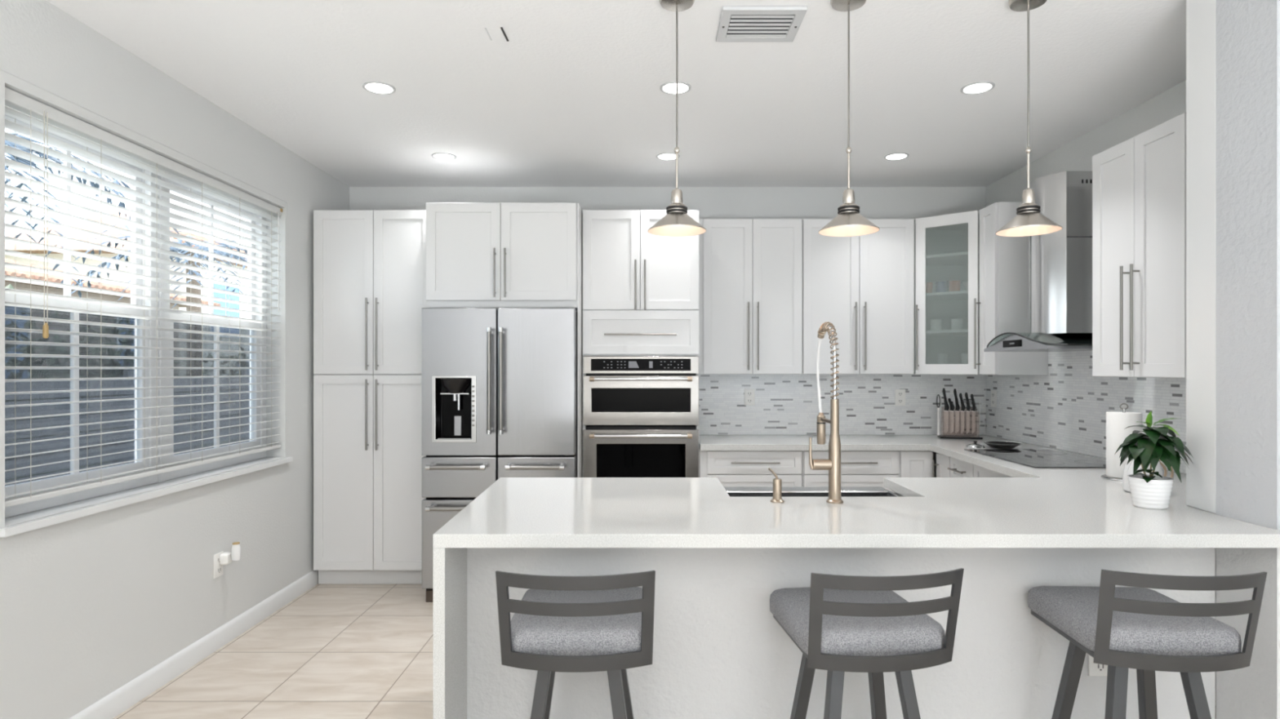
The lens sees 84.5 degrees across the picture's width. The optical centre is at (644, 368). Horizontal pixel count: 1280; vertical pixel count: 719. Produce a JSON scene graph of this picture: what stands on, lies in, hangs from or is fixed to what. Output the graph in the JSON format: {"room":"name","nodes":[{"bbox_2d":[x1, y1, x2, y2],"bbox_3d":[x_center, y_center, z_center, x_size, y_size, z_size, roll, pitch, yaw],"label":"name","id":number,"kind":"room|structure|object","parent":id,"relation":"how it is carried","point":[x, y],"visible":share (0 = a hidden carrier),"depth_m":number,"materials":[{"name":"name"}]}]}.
{"room":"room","nodes":[
{"label":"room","id":0,"kind":"room"},
{"bbox_2d":[0,0,349,718],"bbox_3d":[-2.245,0.040,0.805,0.200,2.720,8.610,0,0,0],"label":"wall","id":1,"kind":"structure","parent":0,"point":[91,604],"depth_m":3.07,"materials":[{"name":"white paint"}]},
{"bbox_2d":[4,114,158,518],"bbox_3d":[-2.295,-0.215,2.813,0.080,1.486,0.903,0,0,0],"label":"window","id":2,"kind":"structure","parent":1,"relation":"in","point":[19,509],"depth_m":3.06,"materials":[{"name":"white plastic"}]},
{"bbox_2d":[4,87,282,507],"bbox_3d":[-2.182,-0.242,3.280,0.073,1.424,1.826,0,0,0],"label":"window blind","id":3,"kind":"object","parent":2,"relation":"attached to","point":[19,106],"visible":0.99,"depth_m":2.92,"materials":[{"name":"white plastic"}]},
{"bbox_2d":[0,68,287,218],"bbox_3d":[-2.143,-0.949,3.258,0.004,0.099,1.916,0,0,0],"label":"trim","id":4,"kind":"structure","parent":1,"relation":"attached to","point":[0,68],"depth_m":2.93,"materials":[{"name":"white paint"}]},
{"bbox_2d":[0,457,293,537],"bbox_3d":[-2.185,0.543,3.283,0.136,0.030,1.905,0,0,0],"label":"window sill","id":5,"kind":"structure","parent":1,"relation":"attached to","point":[13,530],"depth_m":2.91,"materials":[{"name":"white"}]},
{"bbox_2d":[158,175,164,482],"bbox_3d":[-2.292,-0.215,3.280,0.095,1.486,0.028,0,0,0],"label":"trim","id":6,"kind":"structure","parent":1,"relation":"attached to","point":[161,285],"depth_m":3.27,"materials":[{"name":"white plastic"}]},
{"bbox_2d":[68,570,318,718],"bbox_3d":[-2.136,1.351,0.850,0.016,0.097,8.300,0,0,0],"label":"baseboard","id":7,"kind":"structure","parent":1,"relation":"attached to","point":[117,702],"depth_m":3.30,"materials":[{"name":"white"}]},
{"bbox_2d":[164,177,266,480],"bbox_3d":[-2.295,-0.215,3.747,0.080,1.486,0.903,0,0,0],"label":"window","id":8,"kind":"structure","parent":1,"relation":"in","point":[169,449],"depth_m":3.75,"materials":[{"name":"white plastic"}]},
{"bbox_2d":[213,551,223,578],"bbox_3d":[-2.140,0.985,3.535,0.008,0.118,0.075,0,0,0],"label":"wall outlet","id":9,"kind":"object","parent":1,"relation":"attached to","point":[218,569],"visible":0.98,"depth_m":3.52,"materials":[{"name":"white plastic"}]},
{"bbox_2d":[217,566,221,573],"bbox_3d":[-2.137,1.011,3.535,0.001,0.030,0.034,0,0,0],"label":"receptacle","id":10,"kind":"object","parent":9,"relation":"attached to","point":[219,568],"depth_m":3.53,"materials":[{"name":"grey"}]},
{"bbox_2d":[219,542,240,564],"bbox_3d":[-2.094,0.936,3.564,0.082,0.104,0.058,0,0,0],"label":"plug adapter","id":11,"kind":"object","parent":9,"relation":"attached to","point":[225,558],"visible":1,"depth_m":3.55,"materials":[{"name":"white plastic"}]},
{"bbox_2d":[231,543,240,560],"bbox_3d":[-2.074,0.930,3.572,0.042,0.080,0.042,0,0,0],"label":"bottle","id":12,"kind":"object","parent":11,"relation":"on","point":[236,548],"depth_m":3.56,"materials":[{"name":"white plastic"}]},
{"bbox_2d":[112,583,432,718],"bbox_3d":[0.900,1.450,0.900,6.600,0.100,8.800,0,0,0],"label":"floor","id":13,"kind":"structure","parent":0,"point":[333,651],"depth_m":3.28,"materials":[{"name":"tile"}]},
{"bbox_2d":[313,209,426,584],"bbox_3d":[-1.741,0.191,4.782,0.762,2.418,0.645,0,0,0],"label":"pantry cabinet","id":14,"kind":"object","parent":13,"relation":"on","point":[370,265],"visible":0.85,"depth_m":4.51,"materials":[{"name":"white wood"}]},
{"bbox_2d":[422,307,577,602],"bbox_3d":[-0.875,0.518,4.595,0.914,1.763,0.930,0,0,0],"label":"refrigerator","id":15,"kind":"object","parent":13,"relation":"on","point":[500,384],"visible":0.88,"depth_m":4.20,"materials":[{"name":"silver metal"}]},
{"bbox_2d":[426,202,582,477],"bbox_3d":[-0.875,0.190,4.690,0.941,2.421,0.828,0,0,0],"label":"tall cabinet","id":16,"kind":"object","parent":13,"relation":"on","point":[479,255],"visible":0.91,"depth_m":4.33,"materials":[{"name":"white wood"}]},
{"bbox_2d":[495,570,655,718],"bbox_3d":[-0.184,0.966,2.046,0.420,0.868,0.497,0,0,0],"label":"bar stool","id":17,"kind":"object","parent":13,"relation":"on","point":[595,623],"visible":1,"depth_m":1.89,"materials":[{"name":"wood"}]},
{"bbox_2d":[510,586,642,656],"bbox_3d":[-0.184,0.739,2.091,0.404,0.083,0.408,0,0,0],"label":"seat cushion","id":18,"kind":"object","parent":17,"relation":"on","point":[530,633],"depth_m":1.90,"materials":[{"name":"fabric"}]},
{"bbox_2d":[582,209,699,477],"bbox_3d":[-0.025,0.191,4.782,0.750,2.418,0.645,0,0,0],"label":"tall cabinet","id":19,"kind":"object","parent":13,"relation":"on","point":[641,288],"visible":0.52,"depth_m":4.51,"materials":[{"name":"white wood"}]},
{"bbox_2d":[582,425,698,477],"bbox_3d":[-0.025,0.735,4.737,0.736,0.726,0.616,0,0,0],"label":"wall oven","id":20,"kind":"object","parent":19,"relation":"in","point":[608,451],"visible":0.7,"depth_m":4.50,"materials":[{"name":"silver metal"}]},
{"bbox_2d":[582,356,698,425],"bbox_3d":[-0.025,0.143,4.737,0.736,0.444,0.616,0,0,0],"label":"microwave oven","id":21,"kind":"object","parent":19,"relation":"in","point":[617,390],"visible":1,"depth_m":4.49,"materials":[{"name":"silver metal"}]},
{"bbox_2d":[699,449,801,486],"bbox_3d":[0.680,0.961,4.775,0.654,0.878,0.630,0,0,0],"label":"base cabinet","id":22,"kind":"object","parent":13,"relation":"on","point":[731,468],"visible":0.35,"depth_m":4.50,"materials":[{"name":"white wood"}]},
{"bbox_2d":[801,450,898,493],"bbox_3d":[1.318,0.961,4.775,0.616,0.878,0.630,0,0,0],"label":"base cabinet","id":23,"kind":"object","parent":13,"relation":"on","point":[858,468],"visible":0.23,"depth_m":4.50,"materials":[{"name":"white wood"}]},
{"bbox_2d":[432,435,1279,718],"bbox_3d":[0.913,0.940,3.568,3.105,0.920,3.057,0,0,0],"label":"countertop","id":24,"kind":"structure","parent":13,"relation":"on","point":[1033,508],"depth_m":2.28,"materials":[{"name":"white stone"}]},
{"bbox_2d":[768,467,784,502],"bbox_3d":[0.478,0.424,2.570,0.050,0.110,0.111,0,0,0],"label":"soap dispenser","id":25,"kind":"object","parent":24,"relation":"on","point":[777,482],"visible":1,"depth_m":2.53,"materials":[{"name":"gold metal"}]},
{"bbox_2d":[723,486,899,496],"bbox_3d":[0.687,0.632,2.888,0.732,0.216,0.488,0,0,0],"label":"sink","id":26,"kind":"object","parent":24,"relation":"in","point":[731,491],"visible":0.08,"depth_m":3.02,"materials":[{"name":"silver metal"}]},
{"bbox_2d":[888,491,899,496],"bbox_3d":[0.687,0.632,2.829,0.732,0.216,0.371,0,0,0],"label":"basin","id":27,"kind":"object","parent":26,"relation":"in","point":[890,494],"depth_m":2.97,"materials":[{"name":"silver metal"}]},
{"bbox_2d":[808,321,843,503],"bbox_3d":[0.651,0.152,2.642,0.123,0.655,0.285,0,0,0],"label":"kitchen faucet","id":28,"kind":"object","parent":24,"relation":"on","point":[833,464],"visible":1,"depth_m":2.52,"materials":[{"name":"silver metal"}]},
{"bbox_2d":[937,394,982,439],"bbox_3d":[2.175,0.330,4.860,0.270,0.300,0.110,0,0,14],"label":"stand","id":29,"kind":"object","parent":24,"relation":"on","point":[940,436],"visible":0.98,"depth_m":4.83,"materials":[{"name":"clear plastic"}]},
{"bbox_2d":[936,394,940,435],"bbox_3d":[2.055,0.322,4.926,0.027,0.288,0.007,0,0,14],"label":"scissors","id":30,"kind":"object","parent":29,"relation":"in","point":[938,407],"visible":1,"depth_m":4.92,"materials":[{"name":"silver metal"}]},
{"bbox_2d":[942,387,946,433],"bbox_3d":[2.088,0.292,4.900,0.033,0.315,0.020,0,0,14],"label":"kitchen knife","id":31,"kind":"object","parent":29,"relation":"in","point":[944,388],"visible":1,"depth_m":4.90,"materials":[{"name":"silver metal"}]},
{"bbox_2d":[944,401,949,433],"bbox_3d":[2.089,0.337,4.867,0.029,0.225,0.020,0,0,14],"label":"kitchen knife","id":32,"kind":"object","parent":29,"relation":"in","point":[945,402],"visible":1,"depth_m":4.87,"materials":[{"name":"silver metal"}]},
{"bbox_2d":[947,398,951,433],"bbox_3d":[2.123,0.327,4.891,0.033,0.245,0.020,0,0,14],"label":"kitchen knife","id":33,"kind":"object","parent":29,"relation":"in","point":[948,399],"visible":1,"depth_m":4.89,"materials":[{"name":"silver metal"}]},
{"bbox_2d":[950,401,954,433],"bbox_3d":[2.122,0.337,4.859,0.029,0.225,0.020,0,0,14],"label":"kitchen knife","id":34,"kind":"object","parent":29,"relation":"in","point":[951,402],"visible":1,"depth_m":4.86,"materials":[{"name":"silver metal"}]},
{"bbox_2d":[953,388,958,433],"bbox_3d":[2.158,0.295,4.883,0.033,0.310,0.020,0,0,14],"label":"kitchen knife","id":35,"kind":"object","parent":29,"relation":"in","point":[954,389],"visible":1,"depth_m":4.88,"materials":[{"name":"silver metal"}]},
{"bbox_2d":[955,401,959,433],"bbox_3d":[2.155,0.337,4.851,0.029,0.225,0.020,0,0,14],"label":"kitchen knife","id":36,"kind":"object","parent":29,"relation":"in","point":[956,402],"visible":1,"depth_m":4.85,"materials":[{"name":"silver metal"}]},
{"bbox_2d":[959,393,964,433],"bbox_3d":[2.193,0.310,4.874,0.033,0.280,0.020,0,0,14],"label":"kitchen knife","id":37,"kind":"object","parent":29,"relation":"in","point":[960,394],"visible":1,"depth_m":4.87,"materials":[{"name":"silver metal"}]},
{"bbox_2d":[960,401,964,433],"bbox_3d":[2.188,0.337,4.842,0.029,0.225,0.020,0,0,14],"label":"kitchen knife","id":38,"kind":"object","parent":29,"relation":"in","point":[962,402],"visible":1,"depth_m":4.84,"materials":[{"name":"silver metal"}]},
{"bbox_2d":[964,392,969,410],"bbox_3d":[2.228,0.307,4.865,0.033,0.285,0.020,0,0,14],"label":"kitchen knife","id":39,"kind":"object","parent":29,"relation":"in","point":[966,393],"visible":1,"depth_m":4.86,"materials":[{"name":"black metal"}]},
{"bbox_2d":[965,401,970,434],"bbox_3d":[2.221,0.337,4.834,0.029,0.225,0.020,0,0,14],"label":"kitchen knife","id":40,"kind":"object","parent":29,"relation":"in","point":[966,402],"visible":1,"depth_m":4.83,"materials":[{"name":"silver metal"}]},
{"bbox_2d":[970,394,975,434],"bbox_3d":[2.263,0.312,4.857,0.033,0.275,0.020,0,0,14],"label":"kitchen knife","id":41,"kind":"object","parent":29,"relation":"in","point":[971,395],"visible":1,"depth_m":4.85,"materials":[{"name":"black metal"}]},
{"bbox_2d":[971,401,976,433],"bbox_3d":[2.254,0.337,4.826,0.029,0.225,0.020,0,0,14],"label":"kitchen knife","id":42,"kind":"object","parent":29,"relation":"in","point":[972,402],"visible":1,"depth_m":4.82,"materials":[{"name":"silver metal"}]},
{"bbox_2d":[965,440,985,448],"bbox_3d":[2.005,0.459,4.270,0.108,0.042,0.108,0,0,0],"label":"lid","id":43,"kind":"object","parent":24,"relation":"on","point":[975,446],"visible":1,"depth_m":4.24,"materials":[{"name":"silver metal"}]},
{"bbox_2d":[983,440,1021,448],"bbox_3d":[2.165,0.464,4.265,0.208,0.030,0.208,0,0,0],"label":"shallow dish","id":44,"kind":"object","parent":24,"relation":"on","point":[1002,445],"visible":1,"depth_m":4.24,"materials":[{"name":"black"}]},
{"bbox_2d":[964,448,1106,468],"bbox_3d":[2.145,0.477,3.770,0.530,0.006,0.760,0,0,0],"label":"cooktop","id":45,"kind":"object","parent":24,"relation":"in","point":[1033,458],"visible":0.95,"depth_m":3.72,"materials":[{"name":"black glass"}]},
{"bbox_2d":[1100,403,1128,481],"bbox_3d":[2.083,0.315,3.060,0.170,0.330,0.170,0,0,0],"label":"paper towel holder","id":46,"kind":"object","parent":24,"relation":"on","point":[1104,477],"visible":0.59,"depth_m":3.06,"materials":[{"name":"silver metal"}]},
{"bbox_2d":[1106,411,1142,478],"bbox_3d":[2.083,0.330,3.060,0.131,0.278,0.131,0,0,0],"label":"paper towel roll","id":47,"kind":"object","parent":46,"relation":"on","point":[1117,422],"visible":0.68,"depth_m":3.02,"materials":[{"name":"white paper"}]},
{"bbox_2d":[1122,457,1173,492],"bbox_3d":[1.948,0.410,2.726,0.163,0.140,0.132,0,0,36],"label":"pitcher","id":48,"kind":"object","parent":24,"relation":"on","point":[1126,471],"visible":0.28,"depth_m":2.73,"materials":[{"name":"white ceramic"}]},
{"bbox_2d":[1115,411,1193,509],"bbox_3d":[1.765,0.313,2.438,0.230,0.334,0.215,0,0,24],"label":"potted plant","id":49,"kind":"object","parent":24,"relation":"on","point":[1151,491],"visible":1,"depth_m":2.40,"materials":[{"name":"green plant"}]},
{"bbox_2d":[769,568,964,718],"bbox_3d":[0.620,0.966,2.047,0.420,0.868,0.497,0,0,-6],"label":"bar stool","id":50,"kind":"object","parent":13,"relation":"on","point":[839,624],"visible":1,"depth_m":1.89,"materials":[{"name":"grey wood"}]},
{"bbox_2d":[769,587,945,656],"bbox_3d":[0.615,0.739,2.091,0.404,0.083,0.408,0,0,-6],"label":"seat cushion","id":51,"kind":"object","parent":50,"relation":"on","point":[856,636],"depth_m":1.92,"materials":[{"name":"fabric"}]},
{"bbox_2d":[897,450,933,477],"bbox_3d":[1.740,0.961,4.795,0.221,0.878,0.590,0,0,0],"label":"base cabinet","id":52,"kind":"object","parent":13,"relation":"on","point":[912,464],"visible":0.25,"depth_m":4.50,"materials":[{"name":"white wood"}]},
{"bbox_2d":[932,453,950,477],"bbox_3d":[2.127,0.961,4.378,0.630,0.878,0.200,0,0,0],"label":"base cabinet","id":53,"kind":"object","parent":13,"relation":"on","point":[943,462],"visible":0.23,"depth_m":4.40,"materials":[{"name":"white wood"}]},
{"bbox_2d":[947,457,973,477],"bbox_3d":[2.127,0.961,4.125,0.630,0.878,0.300,0,0,0],"label":"base cabinet","id":54,"kind":"object","parent":13,"relation":"on","point":[958,468],"visible":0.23,"depth_m":4.13,"materials":[{"name":"white wood"}]},
{"bbox_2d":[973,464,1012,477],"bbox_3d":[2.127,0.961,3.542,0.630,0.878,0.860,0,0,0],"label":"base cabinet","id":55,"kind":"object","parent":13,"relation":"on","point":[978,472],"visible":0.05,"depth_m":3.84,"materials":[{"name":"white wood"}]},
{"bbox_2d":[1027,569,1266,718],"bbox_3d":[1.427,0.966,2.046,0.420,0.868,0.497,0,0,3],"label":"bar stool","id":56,"kind":"object","parent":13,"relation":"on","point":[1147,631],"visible":1,"depth_m":1.90,"materials":[{"name":"grey wood"}]},
{"bbox_2d":[1027,586,1241,656],"bbox_3d":[1.429,0.739,2.091,0.404,0.083,0.408,0,0,3],"label":"seat cushion","id":57,"kind":"object","parent":56,"relation":"on","point":[1071,611],"depth_m":1.94,"materials":[{"name":"fabric"}]},
{"bbox_2d":[46,0,1186,186],"bbox_3d":[0.900,-1.370,0.900,6.600,0.100,8.800,0,0,0],"label":"ceiling","id":58,"kind":"structure","parent":0,"point":[573,97],"depth_m":3.20,"materials":[{"name":"white paint"}]},
{"bbox_2d":[362,81,395,94],"bbox_3d":[-1.247,-1.317,3.305,0.148,0.006,0.148,0,0,0],"label":"recessed light","id":59,"kind":"object","parent":58,"relation":"in","point":[377,87],"visible":1,"depth_m":3.30,"materials":[{"name":"white metal"}]},
{"bbox_2d":[431,152,456,159],"bbox_3d":[-1.247,-1.317,4.372,0.148,0.006,0.148,0,0,0],"label":"recessed light","id":60,"kind":"object","parent":58,"relation":"in","point":[441,156],"visible":1,"depth_m":4.36,"materials":[{"name":"white"}]},
{"bbox_2d":[484,27,491,40],"bbox_3d":[-0.617,-1.318,2.775,0.005,0.002,0.100,0,0,0],"label":"ceiling strip","id":61,"kind":"object","parent":58,"relation":"attached to","point":[485,28],"visible":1,"depth_m":2.77,"materials":[{"name":"white"}]},
{"bbox_2d":[500,26,508,41],"bbox_3d":[-0.552,-1.318,2.775,0.007,0.004,0.110,0,0,2],"label":"ceiling strip","id":62,"kind":"object","parent":58,"relation":"attached to","point":[501,28],"visible":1,"depth_m":2.77,"materials":[{"name":"grey"}]},
{"bbox_2d":[656,152,679,159],"bbox_3d":[0.144,-1.317,4.372,0.148,0.006,0.148,0,0,0],"label":"recessed light","id":63,"kind":"object","parent":58,"relation":"in","point":[664,156],"visible":0.86,"depth_m":4.36,"materials":[{"name":"white"}]},
{"bbox_2d":[659,81,691,94],"bbox_3d":[0.144,-1.317,3.305,0.148,0.006,0.148,0,0,0],"label":"recessed light","id":64,"kind":"object","parent":58,"relation":"in","point":[669,87],"visible":0.92,"depth_m":3.30,"materials":[{"name":"white"}]},
{"bbox_2d":[647,0,706,236],"bbox_3d":[0.114,-0.904,2.500,0.209,0.832,0.209,0,0,0],"label":"pendant lamp","id":65,"kind":"object","parent":58,"relation":"hanging from","point":[677,222],"visible":1,"depth_m":2.50,"materials":[{"name":"silver metal"}]},
{"bbox_2d":[715,6,807,41],"bbox_3d":[0.438,-1.310,2.685,0.308,0.018,0.254,0,0,0],"label":"ceiling vent","id":66,"kind":"object","parent":58,"relation":"in","point":[736,24],"visible":1,"depth_m":2.67,"materials":[{"name":"white metal"}]},
{"bbox_2d":[818,0,879,236],"bbox_3d":[0.724,-0.904,2.500,0.209,0.832,0.209,0,0,0],"label":"pendant lamp","id":67,"kind":"object","parent":58,"relation":"hanging from","point":[849,222],"visible":1,"depth_m":2.50,"materials":[{"name":"silver metal"}]},
{"bbox_2d":[884,152,908,159],"bbox_3d":[1.562,-1.317,4.372,0.148,0.006,0.148,0,0,0],"label":"recessed light","id":68,"kind":"object","parent":58,"relation":"in","point":[896,156],"visible":1,"depth_m":4.36,"materials":[{"name":"white"}]},
{"bbox_2d":[960,81,995,94],"bbox_3d":[1.562,-1.317,3.305,0.148,0.006,0.148,0,0,0],"label":"recessed light","id":69,"kind":"object","parent":58,"relation":"in","point":[978,87],"visible":1,"depth_m":3.30,"materials":[{"name":"white"}]},
{"bbox_2d":[995,0,1062,236],"bbox_3d":[1.362,-0.904,2.500,0.209,0.832,0.209,0,0,0],"label":"pendant lamp","id":70,"kind":"object","parent":58,"relation":"hanging from","point":[1028,221],"visible":1,"depth_m":2.50,"materials":[{"name":"silver metal"}]},
{"bbox_2d":[349,186,985,477],"bbox_3d":[0.150,0.040,5.200,5.100,2.720,0.180,0,0,0],"label":"wall","id":71,"kind":"structure","parent":0,"point":[712,202],"depth_m":5.11,"materials":[{"name":"white paint"}]},
{"bbox_2d":[699,218,802,374],"bbox_3d":[0.712,-0.491,4.922,0.720,1.059,0.365,0,0,0],"label":"upper cabinet","id":72,"kind":"object","parent":71,"relation":"attached to","point":[751,269],"visible":0.93,"depth_m":4.79,"materials":[{"name":"white wood"}]},
{"bbox_2d":[699,374,986,435],"bbox_3d":[1.422,0.259,5.105,2.100,0.440,0.008,0,0,0],"label":"backsplash","id":73,"kind":"structure","parent":71,"relation":"attached to","point":[785,404],"depth_m":5.10,"materials":[{"name":"tile"}]},
{"bbox_2d":[744,389,755,405],"bbox_3d":[0.759,0.206,5.096,0.075,0.118,0.008,0,0,0],"label":"wall outlet","id":74,"kind":"object","parent":73,"relation":"attached to","point":[749,394],"visible":1,"depth_m":5.09,"materials":[{"name":"white plastic"}]},
{"bbox_2d":[894,389,905,405],"bbox_3d":[1.849,0.208,5.096,0.075,0.118,0.008,0,0,0],"label":"wall outlet","id":75,"kind":"object","parent":73,"relation":"attached to","point":[900,394],"visible":1,"depth_m":5.09,"materials":[{"name":"white plastic"}]},
{"bbox_2d":[897,391,902,395],"bbox_3d":[1.849,0.182,5.094,0.034,0.030,0.001,0,0,0],"label":"receptacle","id":76,"kind":"object","parent":75,"relation":"attached to","point":[900,393],"depth_m":5.09,"materials":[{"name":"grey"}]},
{"bbox_2d":[897,399,902,403],"bbox_3d":[1.849,0.234,5.094,0.034,0.030,0.001,0,0,0],"label":"receptacle","id":77,"kind":"object","parent":75,"relation":"attached to","point":[900,401],"depth_m":5.09,"materials":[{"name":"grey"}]},
{"bbox_2d":[801,218,914,374],"bbox_3d":[1.453,-0.491,4.922,0.758,1.059,0.365,0,0,0],"label":"upper cabinet","id":78,"kind":"object","parent":71,"relation":"attached to","point":[863,286],"visible":0.79,"depth_m":4.79,"materials":[{"name":"white wood"}]},
{"bbox_2d":[913,210,979,374],"bbox_3d":[2.147,-0.491,4.814,0.642,1.059,0.580,0,0,0],"label":"upper cabinet","id":79,"kind":"object","parent":71,"relation":"attached to","point":[947,246],"visible":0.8,"depth_m":4.66,"materials":[{"name":"white wood"}]},
{"bbox_2d":[466,547,1215,718],"bbox_3d":[0.647,0.961,2.370,2.466,0.879,0.100,0,0,0],"label":"wall","id":80,"kind":"structure","parent":0,"point":[720,651],"depth_m":2.32,"materials":[{"name":"white paint"}]},
{"bbox_2d":[1088,654,1107,675],"bbox_3d":[1.497,0.952,2.315,0.075,0.118,0.008,0,0,0],"label":"wall outlet","id":81,"kind":"object","parent":80,"relation":"attached to","point":[1094,669],"visible":0.34,"depth_m":2.31,"materials":[{"name":"white plastic"}]},
{"bbox_2d":[1095,663,1106,671],"bbox_3d":[1.497,0.978,2.312,0.034,0.030,0.001,0,0,0],"label":"receptacle","id":82,"kind":"object","parent":81,"relation":"attached to","point":[1099,667],"depth_m":2.31,"materials":[{"name":"grey plastic"}]},
{"bbox_2d":[985,80,1186,474],"bbox_3d":[2.564,0.040,3.790,0.180,2.720,2.640,0,0,0],"label":"wall","id":83,"kind":"structure","parent":0,"point":[1077,154],"depth_m":3.90,"materials":[{"name":"white paint"}]},
{"bbox_2d":[973,201,1048,374],"bbox_3d":[2.286,-0.491,4.413,0.365,1.059,0.210,0,0,0],"label":"upper cabinet","id":84,"kind":"object","parent":83,"relation":"attached to","point":[1003,303],"visible":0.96,"depth_m":4.31,"materials":[{"name":"white wood"}]},
{"bbox_2d":[983,170,1092,351],"bbox_3d":[2.219,-0.565,3.840,0.490,0.930,0.780,0,0,0],"label":"range hood","id":85,"kind":"object","parent":83,"relation":"attached to","point":[1060,262],"visible":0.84,"depth_m":3.68,"materials":[{"name":"silver metal"}]},
{"bbox_2d":[983,334,1092,351],"bbox_3d":[2.236,-0.143,3.840,0.455,0.087,0.660,0,0,0],"label":"hood","id":86,"kind":"object","parent":85,"relation":"attached to","point":[1012,343],"depth_m":3.71,"materials":[{"name":"silver metal"}]},
{"bbox_2d":[986,351,1186,473],"bbox_3d":[2.470,0.149,3.792,0.006,0.660,2.600,0,0,0],"label":"backsplash","id":87,"kind":"structure","parent":83,"relation":"attached to","point":[1065,408],"depth_m":4.04,"materials":[{"name":"tile"}]},
{"bbox_2d":[991,390,996,407],"bbox_3d":[2.463,0.210,4.970,0.008,0.118,0.075,0,0,0],"label":"wall outlet","id":88,"kind":"object","parent":87,"relation":"attached to","point":[993,393],"visible":1,"depth_m":4.96,"materials":[{"name":"white plastic"}]},
{"bbox_2d":[1092,112,1186,377],"bbox_3d":[2.286,-0.491,3.084,0.365,1.059,0.585,0,0,0],"label":"upper cabinet","id":89,"kind":"object","parent":83,"relation":"attached to","point":[1139,183],"visible":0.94,"depth_m":3.04,"materials":[{"name":"white wood"}]},
{"bbox_2d":[1186,0,1215,513],"bbox_3d":[2.291,-0.420,2.394,0.818,1.800,0.148,0,0,0],"label":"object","id":90,"kind":"structure","parent":83,"relation":"attached to","point":[1200,14],"depth_m":2.39,"materials":[{"name":"white paint"}]},
{"bbox_2d":[1215,0,1279,529],"bbox_3d":[3.041,-0.400,2.210,2.318,1.841,0.220,0,0,0],"label":"wall pillar","id":91,"kind":"structure","parent":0,"point":[1247,32],"depth_m":2.20,"materials":[{"name":"grey paint"}]},
{"bbox_2d":[1215,547,1279,718],"bbox_3d":[3.041,0.961,2.210,2.318,0.879,0.220,0,0,0],"label":"wall","id":92,"kind":"structure","parent":0,"point":[1252,691],"depth_m":2.17,"materials":[{"name":"white paint"}]},
{"label":"outside","id":93,"kind":"structure","parent":0,"visible":0},
{"bbox_3d":[-21.180,1.590,16.500,37.640,0.060,57.000,0,0,0],"label":"ground","id":94,"kind":"structure","parent":93,"visible":0},
{"bbox_2d":[4,426,239,480],"bbox_3d":[-17.500,1.539,17.500,25.000,0.038,45.000,0,0,0],"label":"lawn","id":95,"kind":"structure","parent":94,"relation":"on","point":[238,426],"depth_m":11.04,"materials":[{"name":"green plant"}]},
{"bbox_2d":[4,284,84,475],"bbox_3d":[-6.755,0.243,6.988,1.846,2.552,1.989,0,0,35],"label":"shrub","id":96,"kind":"object","parent":95,"relation":"on","point":[46,374],"visible":0.3,"depth_m":7.27,"materials":[{"name":"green plant"}]},
{"bbox_2d":[4,131,208,288],"bbox_3d":[-5.753,-0.393,6.127,3.439,3.797,3.484,0,0,17],"label":"palm tree","id":97,"kind":"object","parent":95,"relation":"on","point":[18,159],"visible":0.2,"depth_m":6.91,"materials":[{"name":"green plant"}]},
{"bbox_2d":[31,314,191,462],"bbox_3d":[-6.800,0.359,8.973,1.757,2.322,1.754,0,0,-38],"label":"shrub","id":98,"kind":"object","parent":95,"relation":"on","point":[109,373],"visible":0.2,"depth_m":8.79,"materials":[{"name":"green plant"}]},
{"bbox_2d":[4,257,220,461],"bbox_3d":[-11.485,-0.237,11.100,6.030,3.512,6.000,0,0,0],"label":"house","id":99,"kind":"structure","parent":95,"relation":"on","point":[9,272],"depth_m":10.86,"materials":[{"name":"beige paint"}]},
{"bbox_2d":[4,369,248,486],"bbox_3d":[-5.374,0.768,8.500,0.072,1.500,11.000,0,0,0],"label":"fence","id":100,"kind":"object","parent":95,"relation":"on","point":[20,411],"visible":0.2,"depth_m":6.88,"materials":[{"name":"grey"}]},
{"bbox_2d":[4,212,248,421],"bbox_3d":[-13.481,-1.311,21.000,6.037,5.660,9.000,0,0,0],"label":"house","id":101,"kind":"structure","parent":95,"relation":"on","point":[20,248],"depth_m":17.38,"materials":[{"name":"beige paint"}]},
{"bbox_2d":[71,218,247,449],"bbox_3d":[-6.615,-0.247,10.365,3.440,3.506,3.026,0,0,40],"label":"palm tree","id":102,"kind":"object","parent":95,"relation":"on","point":[194,354],"visible":0.35,"depth_m":10.13,"materials":[{"name":"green plant"}]},
{"bbox_2d":[200,344,248,440],"bbox_3d":[-7.212,0.539,12.636,1.764,1.961,1.622,0,0,36],"label":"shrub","id":103,"kind":"object","parent":95,"relation":"on","point":[245,364],"visible":0.08,"depth_m":12.39,"materials":[{"name":"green plant"}]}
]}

